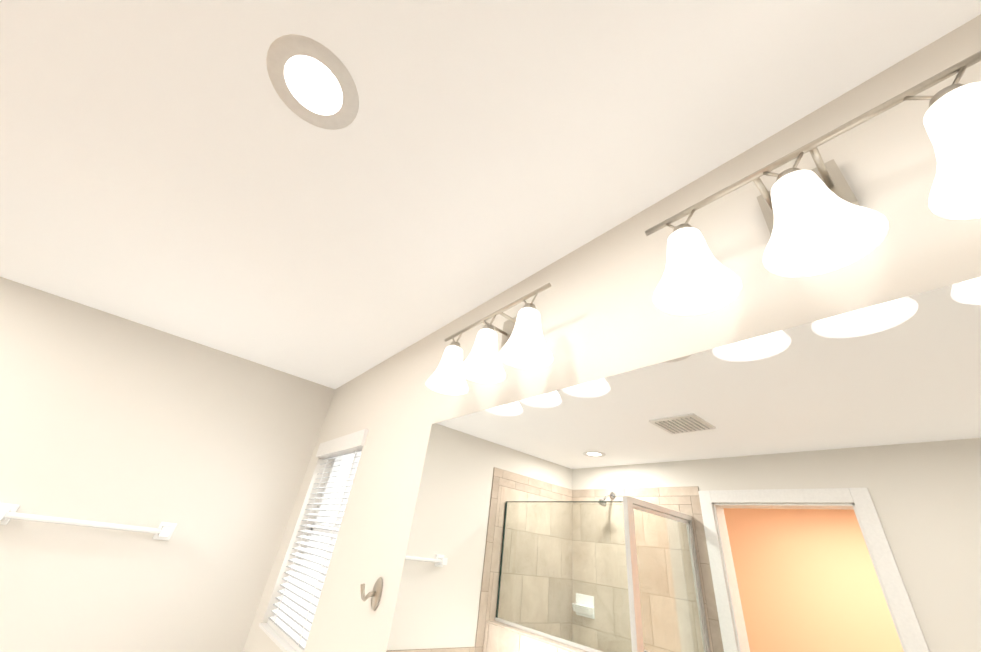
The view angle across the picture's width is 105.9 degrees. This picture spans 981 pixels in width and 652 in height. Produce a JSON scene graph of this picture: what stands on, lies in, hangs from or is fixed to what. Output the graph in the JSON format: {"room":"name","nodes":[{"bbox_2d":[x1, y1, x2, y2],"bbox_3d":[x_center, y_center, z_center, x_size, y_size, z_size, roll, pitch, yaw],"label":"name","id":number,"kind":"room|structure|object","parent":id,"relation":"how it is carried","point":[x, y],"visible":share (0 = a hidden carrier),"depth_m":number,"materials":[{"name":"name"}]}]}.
{"room":"bathroom","nodes":[
{"label":"bathroom","id":0,"kind":"room"},
{"bbox_2d":[0,277,334,651],"bbox_3d":[-2.247,0.926,1.358,2.886,2.355,0.140,29,-37,-31],"label":"wall","id":1,"kind":"structure","parent":0,"point":[107,417],"depth_m":1.82,"materials":[{"name":"white paint"}]},
{"bbox_2d":[0,503,176,540],"bbox_3d":[-1.788,0.882,1.652,0.628,0.076,0.080,29,-37,-31],"label":"towel rail","id":2,"kind":"object","parent":1,"relation":"attached to","point":[162,531],"visible":1,"depth_m":1.62,"materials":[{"name":"white ceramic"}]},
{"bbox_2d":[0,0,980,388],"bbox_3d":[-0.605,-0.872,0.403,3.206,0.100,5.080,29,-37,-31],"label":"ceiling","id":3,"kind":"structure","parent":0,"point":[178,168],"depth_m":0.92,"materials":[{"name":"white paint"}]},
{"bbox_2d":[266,34,358,129],"bbox_3d":[-0.391,-0.529,0.820,0.195,0.004,0.195,0,-32,12],"label":"recessed light","id":4,"kind":"object","parent":3,"relation":"in","point":[318,78],"visible":1,"depth_m":0.79,"materials":[{"name":"paint"}]},
{"bbox_2d":[242,14,980,651],"bbox_3d":[0.285,0.739,0.476,0.140,2.355,4.480,29,-37,-31],"label":"wall","id":5,"kind":"structure","parent":0,"point":[600,312],"depth_m":0.90,"materials":[{"name":"white paint"}]},
{"bbox_2d":[259,453,359,651],"bbox_3d":[-0.822,1.017,1.847,0.137,0.875,0.640,29,-37,-31],"label":"window","id":6,"kind":"structure","parent":5,"relation":"in","point":[277,639],"depth_m":1.98,"materials":[{"name":"paint"}]},
{"bbox_2d":[267,429,368,651],"bbox_3d":[-0.848,0.995,1.833,0.078,0.866,0.664,29,-37,-31],"label":"window blind","id":7,"kind":"object","parent":6,"relation":"attached to","point":[290,621],"visible":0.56,"depth_m":1.78,"materials":[{"name":"paint"}]},
{"bbox_2d":[360,577,382,609],"bbox_3d":[-0.386,0.845,1.171,0.065,0.087,0.048,29,-37,-31],"label":"robe hook","id":8,"kind":"object","parent":5,"relation":"attached to","point":[375,594],"visible":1,"depth_m":1.17,"materials":[{"name":"silver metal"}]},
{"bbox_2d":[426,283,552,394],"bbox_3d":[0.012,0.041,1.113,0.192,0.247,0.482,29,-37,-31],"label":"sconce","id":9,"kind":"object","parent":5,"relation":"attached to","point":[523,345],"visible":1,"depth_m":1.05,"materials":[{"name":"white glass"}]},
{"bbox_2d":[386,277,980,651],"bbox_3d":[0.272,0.462,0.576,0.006,0.868,1.652,29,-37,-31],"label":"vanity mirror","id":10,"kind":"object","parent":5,"relation":"attached to","point":[814,486],"visible":1,"depth_m":0.58,"materials":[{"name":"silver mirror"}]},
{"bbox_2d":[645,51,980,315],"bbox_3d":[0.499,-0.205,0.597,0.192,0.247,0.482,29,-37,-31],"label":"sconce","id":11,"kind":"object","parent":5,"relation":"attached to","point":[819,219],"visible":1,"depth_m":0.55,"materials":[{"name":"white glass"}]},
{"label":"outside","id":12,"kind":"structure","parent":0,"visible":0},
{"bbox_2d":[302,453,360,591],"bbox_3d":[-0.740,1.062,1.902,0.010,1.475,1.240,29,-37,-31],"label":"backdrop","id":13,"kind":"structure","parent":12,"point":[343,467],"depth_m":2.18,"materials":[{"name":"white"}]}
]}

